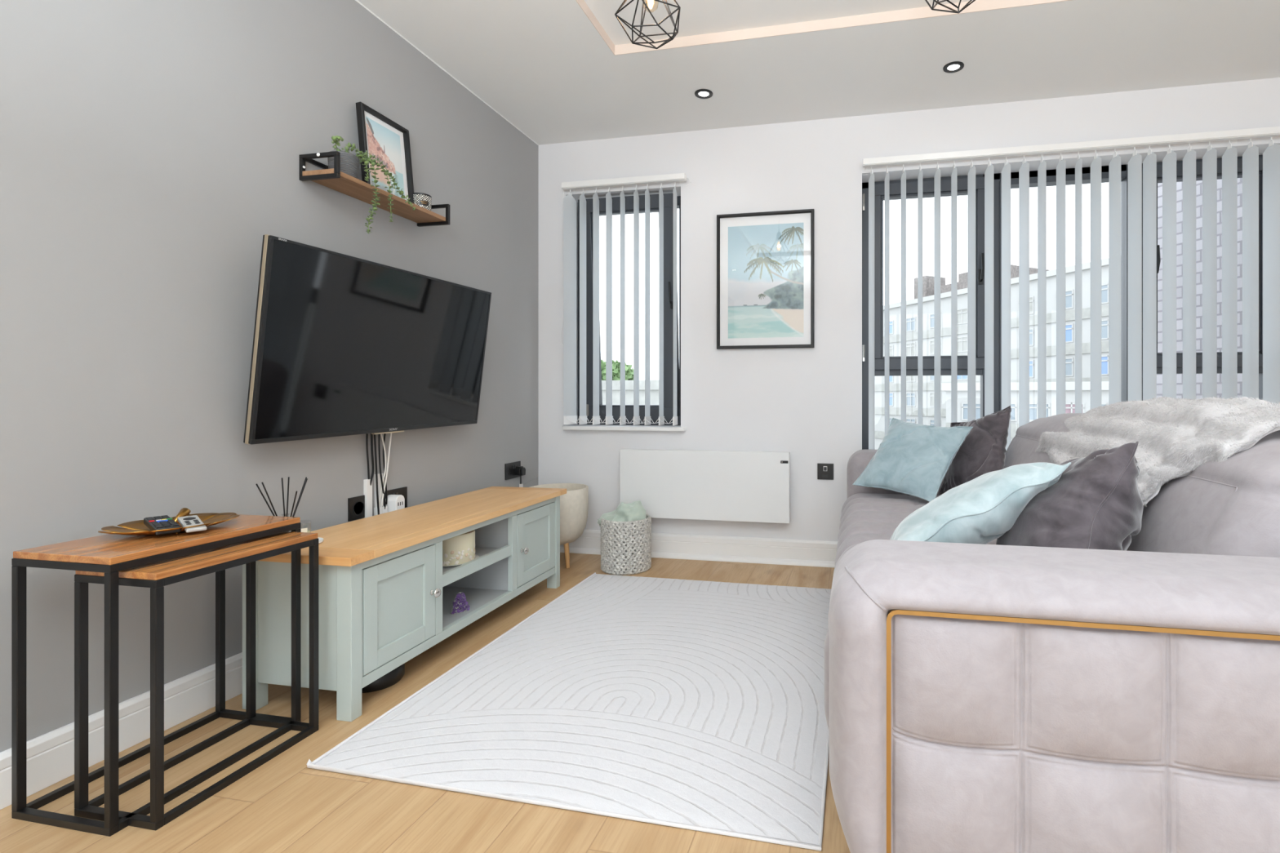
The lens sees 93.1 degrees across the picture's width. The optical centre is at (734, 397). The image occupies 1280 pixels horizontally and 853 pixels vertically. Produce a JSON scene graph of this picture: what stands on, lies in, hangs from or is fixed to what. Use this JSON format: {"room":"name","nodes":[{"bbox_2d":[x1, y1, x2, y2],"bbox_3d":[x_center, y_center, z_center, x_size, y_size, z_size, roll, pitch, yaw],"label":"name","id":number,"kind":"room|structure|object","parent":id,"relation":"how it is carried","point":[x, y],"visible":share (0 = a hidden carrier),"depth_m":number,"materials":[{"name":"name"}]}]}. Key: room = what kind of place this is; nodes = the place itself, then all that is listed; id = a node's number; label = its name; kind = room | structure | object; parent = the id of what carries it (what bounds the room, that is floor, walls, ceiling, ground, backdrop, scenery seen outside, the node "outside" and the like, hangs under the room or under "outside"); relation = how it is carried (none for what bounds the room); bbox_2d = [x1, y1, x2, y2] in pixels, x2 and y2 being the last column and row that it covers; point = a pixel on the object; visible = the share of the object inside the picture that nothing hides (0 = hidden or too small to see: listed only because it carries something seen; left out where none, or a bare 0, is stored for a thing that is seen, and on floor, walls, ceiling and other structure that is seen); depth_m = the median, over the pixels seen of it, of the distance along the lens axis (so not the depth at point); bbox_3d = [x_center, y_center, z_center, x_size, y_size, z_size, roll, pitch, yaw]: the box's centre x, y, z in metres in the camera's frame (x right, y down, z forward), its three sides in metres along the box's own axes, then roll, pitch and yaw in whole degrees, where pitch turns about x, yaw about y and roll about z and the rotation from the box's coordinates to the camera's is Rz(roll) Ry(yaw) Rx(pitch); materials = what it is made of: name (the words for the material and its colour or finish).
{"room":"living room","nodes":[
{"label":"living room","id":0,"kind":"room"},
{"bbox_2d":[0,0,538,752],"bbox_3d":[-1.795,-0.375,0.699,0.100,2.550,5.858,0,0,11],"label":"wall","id":1,"kind":"structure","parent":0,"point":[149,149],"depth_m":1.67,"materials":[{"name":"grey paint"}]},
{"bbox_2d":[0,652,242,809],"bbox_3d":[-1.737,0.841,0.687,0.020,0.120,5.858,0,0,11],"label":"baseboard","id":2,"kind":"structure","parent":1,"relation":"attached to","point":[50,755],"depth_m":1.53,"materials":[{"name":"white"}]},
{"bbox_2d":[347,495,364,521],"bbox_3d":[-1.423,0.416,2.266,0.007,0.086,0.085,0,0,11],"label":"wall socket","id":3,"kind":"object","parent":1,"relation":"attached to","point":[356,505],"visible":1,"depth_m":2.26,"materials":[{"name":"black plastic"}]},
{"bbox_2d":[363,479,372,518],"bbox_3d":[-1.411,0.427,2.307,0.016,0.226,0.026,0,0,11],"label":"cable trunking","id":4,"kind":"object","parent":1,"relation":"attached to","point":[367,488],"visible":0.56,"depth_m":2.30,"materials":[{"name":"white plastic"}]},
{"bbox_2d":[365,433,369,479],"bbox_3d":[-1.407,0.215,2.302,0.006,0.230,0.016,0,0,11],"label":"cable","id":5,"kind":"object","parent":1,"relation":"attached to","point":[366,434],"visible":0.79,"depth_m":2.30,"materials":[{"name":"black plastic"}]},
{"bbox_2d":[369,433,373,485],"bbox_3d":[-1.401,0.220,2.315,0.011,0.241,0.019,0,0,31],"label":"cable","id":6,"kind":"object","parent":1,"relation":"attached to","point":[371,435],"visible":0.89,"depth_m":2.31,"materials":[{"name":"black plastic"}]},
{"bbox_2d":[298,151,449,226],"bbox_3d":[-1.344,-0.780,2.292,0.152,0.086,0.572,0,0,11],"label":"wall shelf","id":7,"kind":"object","parent":1,"relation":"attached to","point":[334,179],"visible":1,"depth_m":2.17,"materials":[{"name":"brown wood"}]},
{"bbox_2d":[327,135,415,233],"bbox_3d":[-1.291,-0.737,2.165,0.292,0.320,0.148,0,0,-44],"label":"trailing plant","id":8,"kind":"object","parent":7,"relation":"on","point":[349,162],"visible":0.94,"depth_m":2.11,"materials":[{"name":"green plant"}]},
{"bbox_2d":[355,101,413,203],"bbox_3d":[-1.358,-0.933,2.344,0.056,0.333,0.244,0,0,11],"label":"framed picture","id":9,"kind":"object","parent":7,"relation":"on","point":[379,135],"visible":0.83,"depth_m":2.35,"materials":[{"name":"black metal"}]},
{"bbox_2d":[365,116,404,199],"bbox_3d":[-1.363,-0.932,2.345,0.001,0.262,0.172,-6,-1,11],"label":"print","id":10,"kind":"object","parent":9,"relation":"attached to","point":[383,143],"depth_m":2.34},
{"bbox_2d":[413,192,431,210],"bbox_3d":[-1.298,-0.802,2.485,0.077,0.071,0.077,0,0,11],"label":"candle holder","id":11,"kind":"object","parent":7,"relation":"on","point":[424,200],"visible":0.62,"depth_m":2.46,"materials":[{"name":"silver glass"}]},
{"bbox_2d":[373,434,379,515],"bbox_3d":[-1.391,0.310,2.328,0.009,0.420,0.027,0,0,11],"label":"cable","id":12,"kind":"object","parent":1,"relation":"attached to","point":[375,438],"visible":0.73,"depth_m":2.33,"materials":[{"name":"black plastic"}]},
{"bbox_2d":[373,473,387,515],"bbox_3d":[-1.394,0.420,2.362,0.026,0.240,0.042,0,0,11],"label":"cable trunking","id":13,"kind":"object","parent":1,"relation":"attached to","point":[375,513],"visible":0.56,"depth_m":2.35,"materials":[{"name":"white plastic"}]},
{"bbox_2d":[377,434,386,509],"bbox_3d":[-1.384,0.270,2.352,0.008,0.340,0.036,0,0,11],"label":"cable","id":14,"kind":"object","parent":1,"relation":"attached to","point":[379,435],"visible":0.88,"depth_m":2.34,"materials":[{"name":"black plastic"}]},
{"bbox_2d":[378,434,386,507],"bbox_3d":[-1.388,0.280,2.359,0.006,0.361,0.044,0,0,11],"label":"cable","id":15,"kind":"object","parent":1,"relation":"attached to","point":[384,446],"visible":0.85,"depth_m":2.37,"materials":[{"name":"white plastic"}]},
{"bbox_2d":[382,433,387,504],"bbox_3d":[-1.387,0.262,2.380,0.006,0.326,0.022,0,0,11],"label":"cable","id":16,"kind":"object","parent":1,"relation":"attached to","point":[384,434],"visible":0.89,"depth_m":2.38,"materials":[{"name":"black plastic"}]},
{"bbox_2d":[381,432,391,513],"bbox_3d":[-1.378,0.280,2.377,0.007,0.360,0.056,0,0,15],"label":"cable","id":17,"kind":"object","parent":1,"relation":"attached to","point":[390,433],"visible":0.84,"depth_m":2.38,"materials":[{"name":"white plastic"}]},
{"bbox_2d":[384,486,407,507],"bbox_3d":[-1.386,0.416,2.441,0.011,0.086,0.144,0,0,11],"label":"wall socket","id":18,"kind":"object","parent":1,"relation":"attached to","point":[402,491],"visible":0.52,"depth_m":2.48,"materials":[{"name":"black plastic"}]},
{"bbox_2d":[385,494,404,512],"bbox_3d":[-1.365,0.453,2.410,0.052,0.124,0.048,0,0,11],"label":"plug adaptor","id":19,"kind":"object","parent":18,"relation":"attached to","point":[395,502],"visible":0.59,"depth_m":2.39,"materials":[{"name":"white plastic"}]},
{"bbox_2d":[355,0,538,145],"bbox_3d":[-1.745,-1.499,0.689,0.010,0.010,5.858,0,0,11],"label":"trim","id":20,"kind":"structure","parent":1,"relation":"attached to","point":[358,2],"depth_m":2.70,"materials":[{"name":"white paint"}]},
{"bbox_2d":[504,461,520,479],"bbox_3d":[-1.214,0.399,3.289,0.012,0.087,0.146,0,0,11],"label":"wall socket","id":21,"kind":"object","parent":1,"relation":"attached to","point":[509,468],"visible":0.94,"depth_m":3.26,"materials":[{"name":"black plastic"}]},
{"bbox_2d":[515,466,525,487],"bbox_3d":[-1.196,0.636,3.273,0.042,0.510,0.149,0,0,11],"label":"plug","id":22,"kind":"object","parent":1,"relation":"attached to","point":[519,470],"visible":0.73,"depth_m":3.31,"materials":[{"name":"black plastic"}]},
{"bbox_3d":[-1.373,-0.150,2.318,0.085,0.200,0.140,0,0,11],"label":"wall bracket","id":23,"kind":"object","parent":1,"relation":"attached to","visible":0},
{"bbox_2d":[243,234,491,444],"bbox_3d":[-1.309,-0.179,2.303,0.126,0.636,1.092,0,0,12],"label":"television","id":24,"kind":"object","parent":23,"relation":"attached to","point":[344,344],"visible":1,"depth_m":2.10,"materials":[{"name":"black metal"}]},
{"bbox_2d":[0,552,850,852],"bbox_3d":[0.782,0.960,0.330,5.298,0.120,6.158,0,0,11],"label":"floor","id":25,"kind":"structure","parent":0,"point":[284,805],"depth_m":1.32,"materials":[{"name":"brown wood"}]},
{"bbox_2d":[11,514,301,836],"bbox_3d":[-1.370,0.615,1.467,0.272,0.571,0.432,0,0,11],"label":"table","id":26,"kind":"object","parent":25,"relation":"on","point":[108,554],"visible":0.92,"depth_m":1.29,"materials":[{"name":"black metal"}]},
{"bbox_2d":[97,507,239,535],"bbox_3d":[-1.388,0.308,1.481,0.202,0.041,0.257,0,0,33],"label":"tray","id":27,"kind":"object","parent":26,"relation":"on","point":[134,527],"visible":0.59,"depth_m":1.48,"materials":[{"name":"gold metal"}]},
{"bbox_2d":[143,515,181,535],"bbox_3d":[-1.389,0.308,1.454,0.148,0.025,0.044,0,0,37],"label":"remote control","id":28,"kind":"object","parent":27,"relation":"on","point":[159,522],"visible":1,"depth_m":1.43,"materials":[{"name":"black plastic"}]},
{"bbox_2d":[177,515,207,533],"bbox_3d":[-1.334,0.309,1.474,0.120,0.023,0.038,0,0,39],"label":"remote control","id":29,"kind":"object","parent":27,"relation":"on","point":[188,521],"visible":1,"depth_m":1.46,"materials":[{"name":"white plastic"}]},
{"bbox_2d":[74,531,318,831],"bbox_3d":[-1.273,0.633,1.456,0.223,0.534,0.386,0,0,11],"label":"table","id":30,"kind":"object","parent":25,"relation":"on","point":[156,575],"visible":0.9,"depth_m":1.30,"materials":[{"name":"black metal"}]},
{"bbox_2d":[361,663,404,693],"bbox_3d":[-1.140,0.876,1.902,0.164,0.047,0.164,0,0,11],"label":"vacuum cleaner","id":31,"kind":"object","parent":25,"relation":"on","point":[393,677],"visible":0.33,"depth_m":1.85,"materials":[{"name":"black plastic"}]},
{"bbox_2d":[242,486,566,721],"bbox_3d":[-1.120,0.669,2.301,0.405,0.462,1.276,0,0,11],"label":"tv stand","id":32,"kind":"object","parent":25,"relation":"on","point":[386,595],"visible":0.96,"depth_m":1.87,"materials":[{"name":"grey paint"}]},
{"bbox_2d":[318,537,323,543],"bbox_3d":[-1.300,0.434,1.794,0.116,0.008,0.116,0,0,11],"label":"dish","id":33,"kind":"object","parent":32,"relation":"on","point":[320,540],"visible":0.12,"depth_m":1.82,"materials":[{"name":"white ceramic"}]},
{"bbox_2d":[255,476,307,516],"bbox_3d":[-1.320,0.333,1.753,0.104,0.200,0.088,0,0,-20],"label":"reed diffuser","id":34,"kind":"object","parent":33,"relation":"on","point":[306,478],"visible":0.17,"depth_m":1.75,"materials":[{"name":"black wood"}]},
{"bbox_2d":[301,528,310,533],"bbox_3d":[-1.286,0.400,1.780,0.047,0.066,0.047,0,0,11],"label":"candle jar","id":35,"kind":"object","parent":33,"relation":"on","point":[304,530],"visible":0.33,"depth_m":1.77,"materials":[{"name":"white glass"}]},
{"bbox_2d":[449,591,470,614],"bbox_3d":[-1.027,0.763,2.241,0.042,0.074,0.070,0,0,41],"label":"amethyst","id":36,"kind":"object","parent":32,"relation":"on","point":[460,605],"visible":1,"depth_m":2.23,"materials":[{"name":"purple stone"}]},
{"bbox_2d":[442,554,479,567],"bbox_3d":[-1.074,0.621,2.288,0.184,0.009,0.184,0,0,11],"label":"plate","id":37,"kind":"object","parent":32,"relation":"on","point":[476,555],"visible":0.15,"depth_m":2.22,"materials":[{"name":"white ceramic"}]},
{"bbox_2d":[442,529,475,565],"bbox_3d":[-1.074,0.565,2.288,0.156,0.113,0.156,0,0,11],"label":"candle","id":38,"kind":"object","parent":37,"relation":"on","point":[459,549],"visible":0.66,"depth_m":2.23,"materials":[{"name":"beige wax"}]},
{"bbox_2d":[442,546,497,573],"bbox_3d":[-1.138,0.635,2.288,0.330,0.018,0.464,0,0,11],"label":"shelf","id":39,"kind":"object","parent":32,"relation":"attached to","point":[480,551],"depth_m":2.43,"materials":[{"name":"green"}]},
{"bbox_2d":[529,483,588,568],"bbox_3d":[-0.955,0.693,3.239,0.320,0.417,0.320,0,0,11],"label":"planter","id":40,"kind":"object","parent":25,"relation":"on","point":[574,504],"visible":0.44,"depth_m":3.15,"materials":[{"name":"ceramic"}]},
{"bbox_2d":[306,572,831,851],"bbox_3d":[-0.271,0.889,2.120,1.248,0.020,1.655,0,0,11],"label":"rug","id":41,"kind":"object","parent":25,"relation":"on","point":[696,705],"visible":0.98,"depth_m":1.69,"materials":[{"name":"white carpet"}]},
{"bbox_2d":[600,514,651,575],"bbox_3d":[-0.572,0.764,3.161,0.265,0.274,0.265,0,0,-2],"label":"basket","id":42,"kind":"object","parent":25,"relation":"on","point":[625,548],"visible":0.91,"depth_m":3.05,"materials":[{"name":"grey"}]},
{"bbox_2d":[597,500,646,526],"bbox_3d":[-0.595,0.631,3.173,0.268,0.178,0.217,0,0,11],"label":"throw","id":43,"kind":"object","parent":42,"relation":"in","point":[634,511],"visible":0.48,"depth_m":3.10,"materials":[{"name":"fabric"}]},
{"bbox_2d":[824,413,1279,852],"bbox_3d":[0.852,0.469,1.893,1.051,0.822,2.264,0,0,11],"label":"sofa","id":44,"kind":"object","parent":25,"relation":"on","point":[990,697],"visible":0.83,"depth_m":0.86,"materials":[{"name":"grey fabric"}]},
{"bbox_2d":[852,417,973,502],"bbox_3d":[0.767,0.258,2.605,0.277,0.324,0.421,0,0,-40],"label":"cushion","id":45,"kind":"object","parent":44,"relation":"on","point":[913,460],"visible":1,"depth_m":2.55,"materials":[{"name":"fabric"}]},
{"bbox_2d":[939,405,1011,493],"bbox_3d":[1.055,0.235,2.628,0.181,0.404,0.429,0,0,-22],"label":"cushion","id":46,"kind":"object","parent":44,"relation":"on","point":[983,451],"visible":0.7,"depth_m":2.55,"materials":[{"name":"grey fabric"}]},
{"bbox_2d":[890,462,1071,544],"bbox_3d":[0.572,0.301,1.506,0.389,0.325,0.481,0,0,11],"label":"cushion","id":47,"kind":"object","parent":44,"relation":"on","point":[981,509],"visible":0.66,"depth_m":1.33,"materials":[{"name":"fabric"}]},
{"bbox_2d":[995,441,1143,551],"bbox_3d":[0.766,0.328,1.386,0.296,0.478,0.460,0,0,3],"label":"cushion","id":48,"kind":"object","parent":44,"relation":"on","point":[1095,503],"visible":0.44,"depth_m":1.24,"materials":[{"name":"grey fabric"}]},
{"bbox_2d":[1035,395,1279,506],"bbox_3d":[1.194,0.132,1.678,0.503,0.279,1.136,0,0,11],"label":"fur throw","id":49,"kind":"object","parent":44,"relation":"on","point":[1175,437],"visible":0.88,"depth_m":1.36,"materials":[{"name":"white fur"}]},
{"bbox_2d":[357,0,1279,145],"bbox_3d":[0.762,-1.560,0.232,5.298,0.120,5.958,0,0,11],"label":"ceiling","id":50,"kind":"structure","parent":0,"point":[544,66],"depth_m":2.62,"materials":[{"name":"white paint"}]},
{"bbox_2d":[614,0,680,48],"bbox_3d":[-0.263,-1.302,1.800,0.192,0.481,0.202,0,0,-9],"label":"pendant lamp","id":51,"kind":"object","parent":50,"relation":"hanging from","point":[674,33],"visible":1,"depth_m":1.80,"materials":[{"name":"black metal"}]},
{"bbox_2d":[694,88,712,98],"bbox_3d":[-0.152,-1.497,2.957,0.090,0.006,0.090,0,0,11],"label":"recessed light","id":52,"kind":"object","parent":50,"relation":"in","point":[700,93],"visible":1,"depth_m":2.95,"materials":[{"name":"black metal"}]},
{"bbox_2d":[575,0,1070,55],"bbox_3d":[0.658,-1.521,1.203,2.887,0.042,2.320,0,0,11],"label":"trim","id":53,"kind":"structure","parent":50,"relation":"attached to","point":[977,5],"depth_m":2.44,"materials":[{"name":"beige paint"}]},
{"bbox_2d":[924,0,975,13],"bbox_3d":[0.592,-1.302,1.621,0.202,0.481,0.192,0,0,30],"label":"pendant lamp","id":54,"kind":"object","parent":50,"relation":"hanging from","point":[937,2],"visible":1,"depth_m":1.68,"materials":[{"name":"black metal"}]},
{"bbox_2d":[942,61,964,72],"bbox_3d":[0.992,-1.497,2.718,0.090,0.006,0.090,0,0,11],"label":"recessed light","id":55,"kind":"object","parent":50,"relation":"in","point":[954,66],"visible":1,"depth_m":2.71,"materials":[{"name":"black metal"}]},
{"bbox_2d":[538,77,1279,541],"bbox_3d":[1.355,-0.375,3.160,5.298,2.550,0.215,0,0,11],"label":"wall","id":56,"kind":"structure","parent":0,"point":[806,403],"depth_m":3.26,"materials":[{"name":"white paint"}]},
{"bbox_2d":[562,192,686,431],"bbox_3d":[-0.616,-0.503,3.534,0.734,1.380,0.257,0,0,11],"label":"window","id":57,"kind":"structure","parent":56,"relation":"in","point":[668,197],"depth_m":3.53,"materials":[{"name":"grey"}]},
{"bbox_2d":[560,173,691,425],"bbox_3d":[-0.632,-0.549,3.401,0.795,1.405,0.099,0,0,11],"label":"vertical blind","id":58,"kind":"object","parent":57,"relation":"attached to","point":[569,203],"visible":1,"depth_m":3.41,"materials":[{"name":"white fabric"}]},
{"bbox_2d":[560,546,835,568],"bbox_3d":[-0.243,0.887,3.341,1.858,0.028,0.028,0,0,11],"label":"trim","id":59,"kind":"structure","parent":56,"relation":"attached to","point":[571,550],"depth_m":3.29,"materials":[{"name":"white"}]},
{"bbox_2d":[560,529,838,561],"bbox_3d":[-0.239,0.835,3.363,1.858,0.132,0.020,0,0,11],"label":"baseboard","id":60,"kind":"structure","parent":56,"relation":"attached to","point":[752,547],"depth_m":3.31,"materials":[{"name":"white"}]},
{"bbox_2d":[619,448,790,523],"bbox_3d":[-0.169,0.478,3.309,0.951,0.376,0.097,0,0,11],"label":"heater","id":61,"kind":"object","parent":56,"relation":"attached to","point":[734,486],"visible":0.92,"depth_m":3.26,"materials":[{"name":"white metal"}]},
{"bbox_2d":[716,208,813,349],"bbox_3d":[0.164,-0.641,3.278,0.536,0.743,0.025,0,0,11],"label":"framed picture","id":62,"kind":"object","parent":56,"relation":"attached to","point":[765,260],"visible":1,"depth_m":3.28,"materials":[{"name":"black metal"}]},
{"bbox_2d":[728,222,803,338],"bbox_3d":[0.168,-0.637,3.281,0.418,0.618,0.001,0,0,11],"label":"print","id":63,"kind":"object","parent":62,"relation":"attached to","point":[766,261],"depth_m":3.28},
{"bbox_2d":[817,463,833,479],"bbox_3d":[0.487,0.397,3.220,0.086,0.086,0.011,0,0,11],"label":"switch","id":64,"kind":"object","parent":56,"relation":"attached to","point":[824,471],"visible":1,"depth_m":3.22,"materials":[{"name":"black plastic"}]},
{"bbox_2d":[862,155,1262,449],"bbox_3d":[1.994,-0.172,3.069,2.629,2.043,0.132,0,0,11],"label":"window","id":65,"kind":"structure","parent":56,"relation":"in","point":[928,184],"depth_m":3.19,"materials":[{"name":"grey"}]},
{"bbox_2d":[862,126,1279,450],"bbox_3d":[1.944,-0.211,2.880,2.611,2.088,0.099,0,0,11],"label":"vertical blind","id":66,"kind":"object","parent":65,"relation":"attached to","point":[1271,156],"visible":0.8,"depth_m":2.90,"materials":[{"name":"white fabric"}]},
{"label":"outside","id":67,"kind":"structure","parent":0,"visible":0},
{"bbox_3d":[16.413,10.000,81.106,240.000,0.200,154.500,0,0,11],"label":"ground","id":68,"kind":"structure","parent":67,"visible":0},
{"bbox_2d":[874,257,1108,449],"bbox_3d":[18.640,-0.100,51.818,9.250,20.000,46.880,0,0,-26],"label":"apartment block","id":69,"kind":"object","parent":68,"relation":"on","point":[928,282],"visible":0.09,"depth_m":45.12,"materials":[{"name":"grey"}]},
{"bbox_2d":[941,381,1108,441],"bbox_3d":[16.013,4.600,29.227,10.892,10.600,6.250,0,0,22],"label":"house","id":70,"kind":"structure","parent":68,"relation":"on","point":[1051,386],"depth_m":27.15,"materials":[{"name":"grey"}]},
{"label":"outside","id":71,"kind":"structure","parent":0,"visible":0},
{"bbox_2d":[601,380,658,404],"bbox_3d":[-4.721,2.175,19.524,11.200,5.450,0.600,0,0,11],"label":"wall","id":72,"kind":"structure","parent":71,"point":[654,384],"depth_m":18.97,"materials":[{"name":"concrete"}]},
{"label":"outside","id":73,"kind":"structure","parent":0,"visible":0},
{"bbox_2d":[600,359,633,380],"bbox_3d":[-4.559,1.927,22.337,2.050,6.746,1.988,0,0,11],"label":"tree","id":74,"kind":"object","parent":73,"point":[615,365],"visible":0.2,"depth_m":21.84,"materials":[{"name":"green plant"}]},
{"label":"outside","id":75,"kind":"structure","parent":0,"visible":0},
{"bbox_2d":[1156,177,1242,399],"bbox_3d":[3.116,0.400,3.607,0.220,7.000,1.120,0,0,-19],"label":"building","id":76,"kind":"structure","parent":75,"point":[1198,183],"depth_m":3.80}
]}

